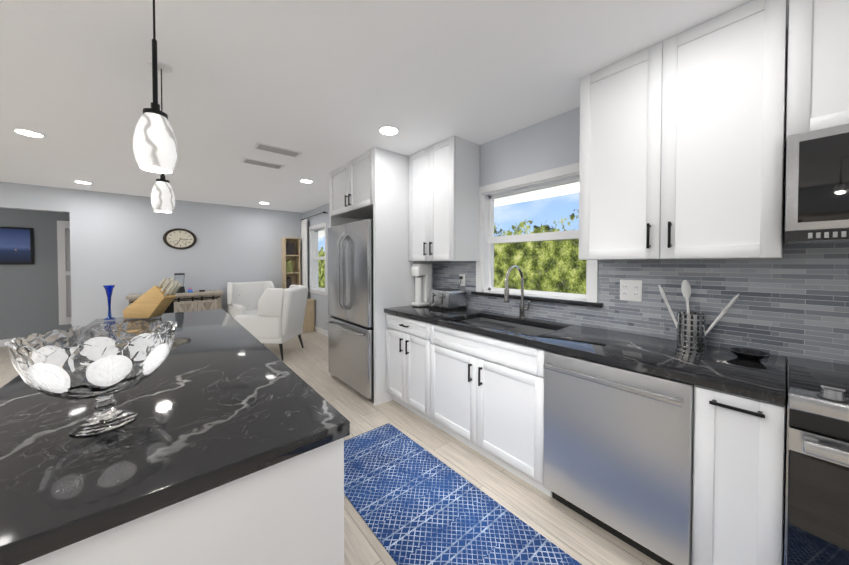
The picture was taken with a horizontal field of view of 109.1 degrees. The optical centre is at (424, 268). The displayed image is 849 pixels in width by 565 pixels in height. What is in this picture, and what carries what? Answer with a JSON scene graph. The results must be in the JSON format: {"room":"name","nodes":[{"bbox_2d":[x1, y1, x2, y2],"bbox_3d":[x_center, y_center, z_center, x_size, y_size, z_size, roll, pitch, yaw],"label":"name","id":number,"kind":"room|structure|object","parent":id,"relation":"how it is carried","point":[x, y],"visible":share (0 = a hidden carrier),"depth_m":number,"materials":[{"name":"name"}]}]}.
{"room":"kitchen","nodes":[
{"label":"kitchen","id":0,"kind":"room"},
{"bbox_2d":[0,208,71,346],"bbox_3d":[-6.782,0.042,5.037,8.350,2.440,0.164,-1,1,-40],"label":"wall","id":1,"kind":"structure","parent":0,"point":[29,302],"depth_m":5.10,"materials":[{"name":"grey paint"}]},
{"bbox_2d":[0,227,33,263],"bbox_3d":[-7.063,-0.367,4.680,1.270,0.610,0.037,-1,1,-40],"label":"television","id":2,"kind":"object","parent":1,"relation":"attached to","point":[16,245],"visible":1,"depth_m":4.96,"materials":[{"name":"black plastic"}]},
{"bbox_2d":[57,221,71,324],"bbox_3d":[-6.019,0.073,5.551,0.920,1.820,0.050,-1,1,-40],"label":"louvered door","id":3,"kind":"structure","parent":1,"relation":"in","point":[64,269],"depth_m":5.29,"materials":[{"name":"white wood"}]},
{"bbox_2d":[0,182,302,326],"bbox_3d":[-5.885,0.060,3.962,8.350,2.440,0.164,-1,1,-40],"label":"wall","id":4,"kind":"structure","parent":0,"point":[116,240],"depth_m":4.96,"materials":[{"name":"white paint"}]},
{"bbox_2d":[163,228,196,248],"bbox_3d":[-4.221,-0.511,5.228,0.455,0.364,0.036,-1,1,-40],"label":"clock","id":5,"kind":"object","parent":4,"relation":"attached to","point":[178,238],"visible":1,"depth_m":5.22,"materials":[{"name":"brown metal"}]},
{"bbox_2d":[0,331,783,564],"bbox_3d":[-2.899,1.390,0.526,8.500,0.100,12.100,-1,1,-40],"label":"floor","id":6,"kind":"structure","parent":0,"point":[580,539],"depth_m":1.91,"materials":[{"name":"brown wood"}]},
{"bbox_2d":[126,290,223,313],"bbox_3d":[-4.109,0.834,5.055,1.220,0.855,0.424,-1,1,-40],"label":"console","id":7,"kind":"object","parent":6,"relation":"on","point":[195,301],"visible":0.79,"depth_m":5.07,"materials":[{"name":"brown wood"}]},
{"bbox_2d":[174,273,184,292],"bbox_3d":[-4.107,0.243,5.075,0.150,0.324,0.150,-1,1,-40],"label":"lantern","id":8,"kind":"object","parent":7,"relation":"on","point":[179,277],"visible":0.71,"depth_m":5.04,"materials":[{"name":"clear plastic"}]},
{"bbox_2d":[187,288,204,292],"bbox_3d":[-3.916,0.368,5.191,0.240,0.070,0.090,-1,1,-40],"label":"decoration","id":9,"kind":"object","parent":7,"relation":"on","point":[189,290],"visible":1,"depth_m":5.11,"materials":[{"name":"blue"}]},
{"bbox_2d":[32,441,343,564],"bbox_3d":[-1.372,0.885,1.601,0.793,0.874,2.635,-1,1,-40],"label":"kitchen island","id":10,"kind":"object","parent":6,"relation":"on","point":[292,513],"depth_m":0.69,"materials":[{"name":"white wood"}]},
{"bbox_2d":[0,309,349,564],"bbox_3d":[-1.384,0.426,1.593,0.836,0.040,2.680,-1,1,-40],"label":"island countertop","id":11,"kind":"structure","parent":10,"relation":"on","point":[221,409],"depth_m":0.75,"materials":[{"name":"black stone"}]},
{"bbox_2d":[5,320,176,435],"bbox_3d":[-0.863,0.293,0.815,0.307,0.252,0.307,-1,1,-40],"label":"crystal bowl","id":12,"kind":"object","parent":11,"relation":"on","point":[101,363],"visible":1,"depth_m":0.75,"materials":[{"name":"clear glass"}]},
{"bbox_2d":[103,285,115,319],"bbox_3d":[-2.430,0.262,2.332,0.068,0.262,0.068,-1,1,-40],"label":"vase","id":13,"kind":"object","parent":11,"relation":"on","point":[109,289],"visible":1,"depth_m":2.33,"materials":[{"name":"blue glass"}]},
{"bbox_2d":[123,278,181,317],"bbox_3d":[-2.171,0.233,2.431,0.383,0.315,0.123,0,1,-1],"label":"knife block","id":14,"kind":"object","parent":11,"relation":"on","point":[154,301],"visible":1,"depth_m":2.37,"materials":[{"name":"brown wood"}]},
{"bbox_2d":[227,281,274,317],"bbox_3d":[-3.133,0.751,5.532,0.803,1.012,0.873,-1,1,-40],"label":"armchair","id":15,"kind":"object","parent":6,"relation":"on","point":[243,298],"visible":0.48,"depth_m":5.61,"materials":[{"name":"white fabric"}]},
{"bbox_2d":[234,285,307,360],"bbox_3d":[-2.254,0.768,4.507,0.988,1.012,0.981,-1,1,-40],"label":"armchair","id":16,"kind":"object","parent":6,"relation":"on","point":[278,319],"visible":0.92,"depth_m":4.17,"materials":[{"name":"white fabric"}]},
{"bbox_2d":[281,237,300,288],"bbox_3d":[-2.768,0.306,6.279,0.300,1.870,0.250,-1,1,-40],"label":"bookcase","id":17,"kind":"object","parent":6,"relation":"on","point":[291,271],"visible":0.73,"depth_m":6.22,"materials":[{"name":"brown wood"}]},
{"bbox_2d":[303,298,314,332],"bbox_3d":[-2.482,0.933,6.027,0.460,0.625,0.440,-1,1,-40],"label":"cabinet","id":18,"kind":"object","parent":6,"relation":"on","point":[309,322],"visible":0.42,"depth_m":5.95,"materials":[{"name":"brown wood"}]},
{"bbox_2d":[327,219,373,398],"bbox_3d":[-0.585,0.402,3.442,0.808,1.775,0.957,-1,1,-40],"label":"fridge","id":19,"kind":"object","parent":6,"relation":"on","point":[350,312],"visible":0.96,"depth_m":3.11,"materials":[{"name":"grey metal"}]},
{"bbox_2d":[329,147,432,405],"bbox_3d":[-0.541,0.071,3.475,0.752,2.436,1.069,-1,1,-40],"label":"cabinet","id":20,"kind":"object","parent":6,"relation":"on","point":[372,183],"visible":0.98,"depth_m":2.97,"materials":[{"name":"white wood"}]},
{"bbox_2d":[344,423,581,564],"bbox_3d":[0.304,1.321,1.331,0.630,0.008,2.630,-1,1,-40],"label":"rug","id":21,"kind":"object","parent":6,"relation":"on","point":[412,502],"visible":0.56,"depth_m":1.63,"materials":[{"name":"blue fabric"}]},
{"bbox_2d":[543,350,693,564],"bbox_3d":[1.056,0.886,1.601,0.620,0.871,0.614,-1,1,-40],"label":"dishwasher","id":22,"kind":"object","parent":6,"relation":"on","point":[618,452],"visible":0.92,"depth_m":1.37,"materials":[{"name":"grey metal"}]},
{"bbox_2d":[691,385,785,564],"bbox_3d":[1.372,0.889,1.309,0.610,0.874,0.235,-1,1,-40],"label":"base cabinet","id":23,"kind":"object","parent":6,"relation":"on","point":[739,441],"depth_m":1.11,"materials":[{"name":"white wood"}]},
{"bbox_2d":[384,305,785,405],"bbox_3d":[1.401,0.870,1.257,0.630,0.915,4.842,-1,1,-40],"label":"countertop","id":24,"kind":"structure","parent":23,"relation":"on","point":[724,369],"depth_m":1.49,"materials":[{"name":"black stone"}]},
{"bbox_2d":[411,264,431,306],"bbox_3d":[-0.030,0.167,3.104,0.185,0.425,0.124,-1,1,-40],"label":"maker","id":25,"kind":"object","parent":24,"relation":"on","point":[423,279],"visible":0.81,"depth_m":3.06,"materials":[{"name":"white plastic"}]},
{"bbox_2d":[429,288,466,311],"bbox_3d":[0.213,0.290,2.872,0.282,0.186,0.270,-1,1,-40],"label":"toaster","id":26,"kind":"object","parent":24,"relation":"on","point":[447,299],"visible":1,"depth_m":2.78,"materials":[{"name":"silver metal"}]},
{"bbox_2d":[463,317,554,335],"bbox_3d":[0.578,0.551,2.230,0.412,0.228,0.772,-1,1,-40],"label":"sink","id":27,"kind":"object","parent":24,"relation":"in","point":[529,330],"visible":0.17,"depth_m":2.37,"materials":[{"name":"silver metal"}]},
{"bbox_2d":[504,265,529,318],"bbox_3d":[0.711,0.184,2.306,0.261,0.418,0.105,-1,1,-40],"label":"faucet","id":28,"kind":"object","parent":24,"relation":"on","point":[522,308],"visible":1,"depth_m":2.36,"materials":[{"name":"silver metal"}]},
{"bbox_2d":[658,280,739,349],"bbox_3d":[1.390,0.234,1.547,0.135,0.345,0.304,-1,1,-40],"label":"utensil holder","id":29,"kind":"object","parent":24,"relation":"on","point":[692,333],"visible":1,"depth_m":1.53,"materials":[{"name":"metal"}]},
{"bbox_2d":[729,348,770,360],"bbox_3d":[1.481,0.394,1.379,0.132,0.030,0.132,-1,1,-40],"label":"dish","id":30,"kind":"object","parent":24,"relation":"on","point":[750,354],"visible":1,"depth_m":1.37,"materials":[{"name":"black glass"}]},
{"bbox_2d":[783,356,848,564],"bbox_3d":[1.660,0.844,0.899,0.692,0.938,0.755,-1,1,-40],"label":"range","id":31,"kind":"object","parent":6,"relation":"on","point":[816,516],"visible":1,"depth_m":0.96,"materials":[{"name":"silver metal"}]},
{"bbox_2d":[0,0,788,212],"bbox_3d":[-2.899,-1.150,0.483,8.500,0.100,12.100,-1,1,-40],"label":"ceiling","id":32,"kind":"structure","parent":0,"point":[325,87],"depth_m":1.78,"materials":[{"name":"white paint"}]},
{"bbox_2d":[133,0,177,173],"bbox_3d":[-0.823,-0.704,0.921,0.103,0.804,0.103,-1,1,-40],"label":"pendant light","id":33,"kind":"object","parent":32,"relation":"hanging from","point":[155,149],"visible":1,"depth_m":0.90,"materials":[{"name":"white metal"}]},
{"bbox_2d":[149,59,174,212],"bbox_3d":[-1.451,-0.717,1.674,0.103,0.804,0.103,-1,1,-40],"label":"pendant light","id":34,"kind":"object","parent":32,"relation":"hanging from","point":[162,197],"visible":0.96,"depth_m":1.65,"materials":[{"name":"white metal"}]},
{"bbox_2d":[12,125,398,203],"bbox_3d":[-2.085,-1.104,1.053,4.750,0.009,8.000,-1,1,-40],"label":"recessed lights","id":35,"kind":"object","parent":32,"relation":"attached to","point":[388,130],"visible":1,"depth_m":2.52,"materials":[{"name":"white"}]},
{"bbox_2d":[241,157,284,169],"bbox_3d":[-1.765,-1.143,3.306,0.400,0.010,0.170,-1,1,-40],"label":"ceiling vent","id":36,"kind":"object","parent":32,"relation":"in","point":[261,163],"visible":0.98,"depth_m":3.28,"materials":[{"name":"white metal"}]},
{"bbox_2d":[253,142,301,157],"bbox_3d":[-1.410,-1.136,2.913,0.400,0.010,0.170,-1,1,-40],"label":"ceiling vent","id":37,"kind":"object","parent":32,"relation":"in","point":[274,149],"visible":1,"depth_m":2.90,"materials":[{"name":"white metal"}]},
{"bbox_2d":[303,27,848,549],"bbox_3d":[0.288,0.074,3.166,0.195,2.440,12.100,-1,1,-40],"label":"wall","id":38,"kind":"structure","parent":0,"point":[793,301],"depth_m":1.82,"materials":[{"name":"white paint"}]},
{"bbox_2d":[301,219,307,296],"bbox_3d":[-2.492,-0.210,6.285,0.058,1.580,0.286,-1,1,-40],"label":"curtain","id":39,"kind":"object","parent":38,"relation":"attached to","point":[304,256],"depth_m":6.21,"materials":[{"name":"white fabric"}]},
{"bbox_2d":[408,136,479,260],"bbox_3d":[0.160,-0.605,2.924,0.367,1.066,0.648,-1,1,-40],"label":"upper cabinet","id":40,"kind":"object","parent":38,"relation":"attached to","point":[443,183],"visible":1,"depth_m":2.73,"materials":[{"name":"white wood"}]},
{"bbox_2d":[318,182,578,237],"bbox_3d":[0.275,-0.876,4.051,0.920,0.130,12.000,-1,1,-40],"label":"window shade","id":41,"kind":"structure","parent":38,"relation":"attached to","point":[571,188],"depth_m":3.39,"materials":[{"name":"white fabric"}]},
{"bbox_2d":[459,274,464,285],"bbox_3d":[0.370,0.113,2.969,0.008,0.118,0.072,-1,1,-40],"label":"electrical outlet","id":42,"kind":"object","parent":38,"relation":"attached to","point":[462,281],"visible":0.75,"depth_m":2.96,"materials":[{"name":"white plastic"}]},
{"bbox_2d":[620,280,641,301],"bbox_3d":[1.280,0.136,1.879,0.008,0.130,0.117,-1,1,-40],"label":"electrical outlet","id":43,"kind":"object","parent":38,"relation":"attached to","point":[630,290],"visible":1,"depth_m":1.87,"materials":[{"name":"white plastic"}]},
{"bbox_2d":[579,0,786,259],"bbox_3d":[1.279,-0.582,1.584,0.367,1.066,0.781,-1,1,-40],"label":"upper cabinet","id":44,"kind":"object","parent":38,"relation":"attached to","point":[682,145],"visible":1,"depth_m":1.40,"materials":[{"name":"white wood"}]},
{"bbox_2d":[786,0,848,154],"bbox_3d":[1.792,-0.804,0.990,0.335,0.601,0.775,-1,1,-40],"label":"upper cabinet","id":45,"kind":"object","parent":38,"relation":"attached to","point":[818,69],"visible":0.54,"depth_m":1.13,"materials":[{"name":"white wood"}]},
{"bbox_2d":[785,123,848,244],"bbox_3d":[1.769,-0.300,0.980,0.394,0.400,0.768,-1,1,-40],"label":"over-the-range microwave","id":46,"kind":"object","parent":45,"relation":"attached to","point":[817,190],"visible":1,"depth_m":1.09,"materials":[{"name":"silver metal"}]},
{"label":"outside","id":47,"kind":"structure","parent":0,"visible":0},
{"bbox_2d":[318,192,586,293],"bbox_3d":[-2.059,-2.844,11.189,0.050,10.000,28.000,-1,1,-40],"label":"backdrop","id":48,"kind":"structure","parent":47,"point":[554,266],"depth_m":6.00,"materials":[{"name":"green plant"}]}
]}

